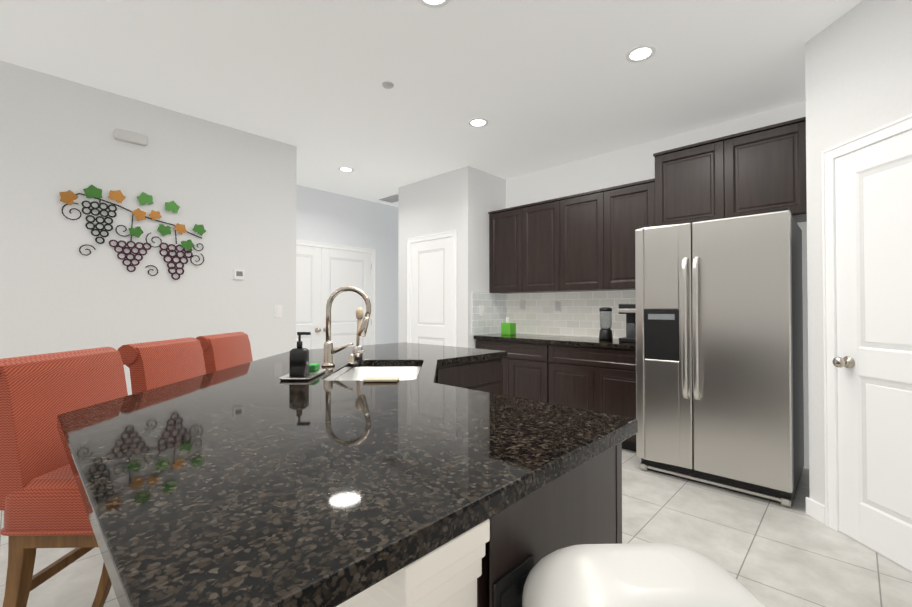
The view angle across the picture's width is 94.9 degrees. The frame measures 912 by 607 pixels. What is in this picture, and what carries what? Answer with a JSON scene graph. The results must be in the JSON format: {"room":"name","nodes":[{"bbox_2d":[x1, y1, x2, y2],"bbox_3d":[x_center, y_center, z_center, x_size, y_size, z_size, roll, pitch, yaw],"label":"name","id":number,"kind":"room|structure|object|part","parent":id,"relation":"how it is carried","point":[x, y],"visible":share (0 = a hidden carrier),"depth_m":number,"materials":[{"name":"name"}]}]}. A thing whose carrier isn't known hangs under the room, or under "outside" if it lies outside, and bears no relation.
{"room":"kitchen","nodes":[
{"label":"kitchen","id":0,"kind":"room"},
{"bbox_2d":[0,60,296,394],"bbox_3d":[-3.382,-0.158,2.267,0.150,2.800,5.140,-1,-1,44],"label":"wall","id":1,"kind":"structure","parent":0,"point":[233,191],"depth_m":3.15,"materials":[{"name":"paint"}]},
{"bbox_2d":[114,128,147,145],"bbox_3d":[-2.436,-1.247,3.141,0.036,0.078,0.200,-1,-1,44],"label":"door chime","id":2,"kind":"object","parent":1,"relation":"attached to","point":[130,137],"visible":1,"depth_m":3.13,"materials":[{"name":"white plastic"}]},
{"bbox_2d":[59,185,205,279],"bbox_3d":[-2.396,-0.520,3.172,0.026,0.661,0.893,-1,-1,44],"label":"wall decoration","id":3,"kind":"object","parent":1,"relation":"attached to","point":[90,191],"visible":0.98,"depth_m":3.15,"materials":[{"name":"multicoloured metal"}]},
{"bbox_2d":[234,269,244,279],"bbox_3d":[-1.912,-0.256,3.691,0.022,0.086,0.084,-1,-1,44],"label":"thermostat","id":4,"kind":"object","parent":1,"relation":"attached to","point":[239,274],"visible":1,"depth_m":3.68,"materials":[{"name":"white plastic"}]},
{"bbox_2d":[274,305,281,317],"bbox_3d":[-1.674,0.072,3.946,0.010,0.120,0.076,-1,-1,44],"label":"light switch","id":5,"kind":"object","parent":1,"relation":"attached to","point":[277,311],"visible":1,"depth_m":3.94,"materials":[{"name":"white plastic"}]},
{"bbox_2d":[296,185,398,349],"bbox_3d":[-1.987,-0.119,5.464,0.150,2.800,3.740,-1,-1,44],"label":"wall","id":6,"kind":"structure","parent":0,"point":[342,240],"depth_m":5.81,"materials":[{"name":"paint"}]},
{"bbox_2d":[0,0,862,206],"bbox_3d":[-1.161,-1.593,1.871,6.360,0.060,7.880,-1,-1,44],"label":"ceiling","id":7,"kind":"structure","parent":0,"point":[538,85],"depth_m":2.76,"materials":[{"name":"paint"}]},
{"bbox_2d":[339,167,353,171],"bbox_3d":[-1.245,-1.526,4.762,0.170,0.005,0.169,-1,-1,44],"label":"recessed light","id":8,"kind":"object","parent":7,"relation":"in","point":[352,169],"depth_m":4.76,"materials":[{"name":"white plastic"}]},
{"bbox_2d":[382,81,393,88],"bbox_3d":[-0.482,-1.542,2.963,0.084,0.016,0.084,-1,-1,44],"label":"ceiling sensor","id":9,"kind":"object","parent":7,"relation":"attached to","point":[387,85],"visible":0.98,"depth_m":2.95,"materials":[{"name":"white plastic"}]},
{"bbox_2d":[379,194,398,202],"bbox_3d":[-0.894,-1.505,6.029,0.400,0.016,0.240,-1,-1,44],"label":"ceiling vent","id":10,"kind":"object","parent":7,"relation":"in","point":[393,198],"visible":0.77,"depth_m":6.02,"materials":[{"name":"white metal"}]},
{"bbox_2d":[419,0,448,7],"bbox_3d":[-0.113,-1.558,2.117,0.171,0.005,0.171,-1,-1,44],"label":"recessed light","id":11,"kind":"object","parent":7,"relation":"in","point":[429,3],"depth_m":2.17,"materials":[{"name":"white"}]},
{"bbox_2d":[468,118,487,126],"bbox_3d":[0.188,-1.540,3.566,0.174,0.005,0.174,-1,-1,44],"label":"recessed light","id":12,"kind":"object","parent":7,"relation":"in","point":[476,122],"depth_m":3.56,"materials":[{"name":"white"}]},
{"bbox_2d":[626,45,655,61],"bbox_3d":[1.146,-1.552,2.601,0.172,0.005,0.176,-1,-1,44],"label":"recessed light","id":13,"kind":"object","parent":7,"relation":"in","point":[628,58],"depth_m":2.60,"materials":[{"name":"white"}]},
{"bbox_2d":[398,166,505,347],"bbox_3d":[-0.020,-0.121,5.340,1.234,2.800,0.872,-1,-1,44],"label":"wall block","id":14,"kind":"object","parent":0,"point":[443,246],"visible":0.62,"depth_m":4.92,"materials":[{"name":"paint"}]},
{"bbox_2d":[0,449,911,606],"bbox_3d":[-1.161,1.267,1.837,6.360,0.060,7.880,-1,-1,44],"label":"floor","id":15,"kind":"structure","parent":0,"point":[765,552],"depth_m":2.11,"materials":[{"name":"tile"}]},
{"bbox_2d":[0,347,127,606],"bbox_3d":[-1.159,0.702,1.457,0.556,1.062,0.464,0,-1,-1],"label":"stool","id":16,"kind":"object","parent":15,"relation":"on","point":[42,504],"visible":0.38,"depth_m":1.26,"materials":[{"name":"fabric"}]},
{"bbox_2d":[115,337,205,594],"bbox_3d":[-1.173,0.708,2.007,0.556,1.062,0.464,0,-1,-1],"label":"stool","id":17,"kind":"object","parent":15,"relation":"on","point":[153,364],"visible":0.17,"depth_m":1.91,"materials":[{"name":"fabric"}]},
{"bbox_3d":[-1.184,0.436,2.010,0.697,0.517,0.697,-1,-1,44],"label":"seat","id":18,"kind":"part","parent":17,"relation":"part of","materials":[{"name":"fabric"}]},
{"bbox_2d":[195,332,252,373],"bbox_3d":[-1.187,0.715,2.546,0.556,1.062,0.464,0,-1,-1],"label":"stool","id":19,"kind":"object","parent":15,"relation":"on","point":[224,351],"visible":0.25,"depth_m":2.46,"materials":[{"name":"fabric"}]},
{"bbox_2d":[349,430,637,606],"bbox_3d":[-0.170,0.803,2.028,2.195,0.874,2.007,-1,-1,44],"label":"kitchen island","id":20,"kind":"object","parent":15,"relation":"on","point":[488,563],"depth_m":0.73,"materials":[{"name":"black wood"}]},
{"bbox_2d":[57,342,637,606],"bbox_3d":[-0.352,0.345,2.039,2.470,0.040,2.310,-1,-1,44],"label":"island countertop","id":21,"kind":"structure","parent":20,"relation":"on","point":[242,485],"depth_m":0.79,"materials":[{"name":"black stone"}]},
{"bbox_2d":[279,369,325,380],"bbox_3d":[-0.673,0.315,1.854,0.130,0.012,0.260,0,-1,-1],"label":"tray","id":22,"kind":"object","parent":21,"relation":"on","point":[310,376],"visible":0.69,"depth_m":1.77,"materials":[{"name":"silver metal"}]},
{"bbox_2d":[289,332,310,375],"bbox_3d":[-0.667,0.215,1.796,0.081,0.185,0.055,0,-1,-1],"label":"bottle","id":23,"kind":"object","parent":22,"relation":"on","point":[299,361],"visible":1,"depth_m":1.77,"materials":[{"name":"black plastic"}]},
{"bbox_2d":[309,363,319,371],"bbox_3d":[-0.674,0.293,1.919,0.080,0.032,0.070,0,-1,-1],"label":"sponge","id":24,"kind":"object","parent":22,"relation":"on","point":[313,367],"visible":0.44,"depth_m":1.89,"materials":[{"name":"green"}]},
{"bbox_2d":[321,286,370,366],"bbox_3d":[-0.570,0.117,2.196,0.195,0.418,0.215,-1,-1,44],"label":"faucet","id":25,"kind":"object","parent":21,"relation":"on","point":[329,351],"depth_m":2.18,"materials":[{"name":"silver metal"}]},
{"bbox_2d":[352,308,363,358],"bbox_3d":[-0.589,0.177,2.508,0.062,0.305,0.062,-1,-1,44],"label":"dish brush","id":26,"kind":"object","parent":21,"relation":"on","point":[359,317],"visible":0.88,"depth_m":2.49,"materials":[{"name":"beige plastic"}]},
{"bbox_2d":[333,366,420,380],"bbox_3d":[-0.379,0.476,2.100,0.797,0.220,0.797,-1,-1,44],"label":"sink","id":27,"kind":"object","parent":21,"relation":"in","point":[351,373],"depth_m":2.44,"materials":[{"name":"white ceramic"}]},
{"bbox_2d":[363,376,398,381],"bbox_3d":[-0.309,0.344,1.733,0.140,0.072,0.076,0,-1,-1],"label":"cloth","id":28,"kind":"object","parent":21,"relation":"on","point":[383,379],"visible":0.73,"depth_m":1.70,"materials":[{"name":"beige fabric"}]},
{"bbox_2d":[474,338,553,403],"bbox_3d":[0.776,0.833,4.547,0.994,0.874,0.590,-1,-1,44],"label":"base cabinet","id":29,"kind":"object","parent":15,"relation":"on","point":[528,367],"depth_m":4.21,"materials":[{"name":"black wood"}]},
{"bbox_2d":[554,346,635,451],"bbox_3d":[1.404,0.826,3.951,0.994,0.874,0.590,-1,-1,44],"label":"base cabinet","id":30,"kind":"object","parent":15,"relation":"on","point":[592,374],"depth_m":3.69,"materials":[{"name":"black wood"}]},
{"bbox_2d":[474,334,635,349],"bbox_3d":[1.082,0.371,4.245,1.864,0.040,0.616,-1,-1,44],"label":"countertop","id":31,"kind":"structure","parent":30,"relation":"on","point":[547,340],"depth_m":4.06,"materials":[{"name":"black stone"}]},
{"bbox_2d":[501,317,515,334],"bbox_3d":[0.603,0.257,4.807,0.125,0.200,0.120,-1,-1,44],"label":"box","id":32,"kind":"object","parent":31,"relation":"on","point":[508,327],"visible":0.98,"depth_m":4.77,"materials":[{"name":"green"}]},
{"bbox_2d":[599,307,612,340],"bbox_3d":[1.423,0.192,3.975,0.124,0.310,0.124,-1,-1,44],"label":"blender","id":33,"kind":"object","parent":31,"relation":"on","point":[605,333],"visible":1,"depth_m":3.93,"materials":[{"name":"black plastic"}]},
{"bbox_2d":[618,304,635,342],"bbox_3d":[1.628,0.175,3.800,0.202,0.340,0.271,-1,-1,44],"label":"coffee maker","id":34,"kind":"object","parent":31,"relation":"on","point":[629,310],"visible":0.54,"depth_m":3.73,"materials":[{"name":"black plastic"}]},
{"bbox_2d":[522,543,764,606],"bbox_3d":[0.294,0.813,0.633,0.389,0.820,0.389,-1,-1,44],"label":"trash can","id":35,"kind":"object","parent":15,"relation":"on","point":[633,575],"visible":1,"depth_m":0.63,"materials":[{"name":"white plastic"}]},
{"bbox_2d":[635,207,803,507],"bbox_3d":[1.961,0.335,3.126,0.918,1.835,0.946,-1,-1,44],"label":"refrigerator","id":36,"kind":"object","parent":15,"relation":"on","point":[719,357],"visible":1,"depth_m":2.78,"materials":[{"name":"grey metal"}]},
{"bbox_3d":[1.604,0.169,2.862,0.104,0.981,0.068,-1,-1,44],"label":"handle","id":37,"kind":"part","parent":36,"relation":"part of","materials":[{"name":"silver metal"}]},
{"bbox_2d":[472,101,808,468],"bbox_3d":[1.537,-0.138,3.918,3.010,2.800,0.790,-1,-1,44],"label":"wall","id":38,"kind":"structure","parent":0,"point":[578,315],"depth_m":4.39,"materials":[{"name":"paint"}]},
{"bbox_2d":[480,306,483,315],"bbox_3d":[0.298,0.083,4.769,0.010,0.116,0.080,-1,-1,44],"label":"outlet","id":39,"kind":"object","parent":38,"relation":"attached to","point":[481,307],"depth_m":4.76,"materials":[{"name":"white plastic"}]},
{"bbox_2d":[488,204,527,293],"bbox_3d":[0.691,-0.594,4.817,0.523,0.942,0.340,-1,-1,44],"label":"upper cabinet","id":40,"kind":"object","parent":38,"relation":"attached to","point":[508,228],"depth_m":4.68,"materials":[{"name":"brown wood"}]},
{"bbox_2d":[520,300,524,309],"bbox_3d":[0.787,0.019,4.949,0.072,0.116,0.010,-1,-1,44],"label":"outlet","id":41,"kind":"object","parent":38,"relation":"attached to","point":[522,302],"depth_m":4.94,"materials":[{"name":"white plastic"}]},
{"bbox_2d":[528,197,567,292],"bbox_3d":[1.002,-0.597,4.522,0.583,0.942,0.340,-1,-1,44],"label":"upper cabinet","id":42,"kind":"object","parent":38,"relation":"attached to","point":[547,263],"depth_m":4.35,"materials":[{"name":"brown wood"}]},
{"bbox_2d":[555,301,560,311],"bbox_3d":[1.128,0.035,4.625,0.072,0.116,0.010,-1,-1,44],"label":"outlet","id":43,"kind":"object","parent":38,"relation":"attached to","point":[557,306],"depth_m":4.62,"materials":[{"name":"white plastic"}]},
{"bbox_2d":[564,187,615,291],"bbox_3d":[1.335,-0.601,4.206,0.583,0.942,0.340,-1,-1,44],"label":"upper cabinet","id":44,"kind":"object","parent":38,"relation":"attached to","point":[582,242],"depth_m":4.03,"materials":[{"name":"brown wood"}]},
{"bbox_2d":[612,179,651,289],"bbox_3d":[1.646,-0.605,3.910,0.523,0.942,0.340,-1,-1,44],"label":"upper cabinet","id":45,"kind":"object","parent":38,"relation":"attached to","point":[631,202],"depth_m":3.78,"materials":[{"name":"brown wood"}]},
{"bbox_2d":[652,134,735,226],"bbox_3d":[2.035,-0.951,3.524,0.575,0.666,0.370,-1,-1,44],"label":"upper cabinet","id":46,"kind":"object","parent":38,"relation":"attached to","point":[696,182],"depth_m":3.37,"materials":[{"name":"brown wood"}]},
{"bbox_2d":[736,117,806,222],"bbox_3d":[2.363,-0.955,3.214,0.575,0.666,0.370,-1,-1,44],"label":"upper cabinet","id":47,"kind":"object","parent":38,"relation":"attached to","point":[771,159],"depth_m":3.03,"materials":[{"name":"brown wood"}]},
{"bbox_2d":[805,0,911,571],"bbox_3d":[2.439,-0.161,1.997,1.221,2.800,2.036,-1,-1,44],"label":"wall","id":48,"kind":"structure","parent":0,"point":[858,75],"depth_m":2.15,"materials":[{"name":"paint"}]},
{"bbox_3d":[2.097,1.185,1.683,1.134,0.100,1.134,-1,-1,44],"label":"baseboard pantry","id":49,"kind":"part","parent":48,"relation":"part of","materials":[{"name":"white wood"}]},
{"bbox_3d":[2.055,0.312,2.220,0.087,0.064,0.087,-1,-1,44],"label":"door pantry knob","id":50,"kind":"part","parent":48,"relation":"part of","materials":[{"name":"silver metal"}]},
{"bbox_3d":[2.088,0.187,1.893,0.667,2.102,0.667,-1,-1,44],"label":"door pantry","id":51,"kind":"part","parent":48,"relation":"part of","materials":[{"name":"white wood"}]}
]}

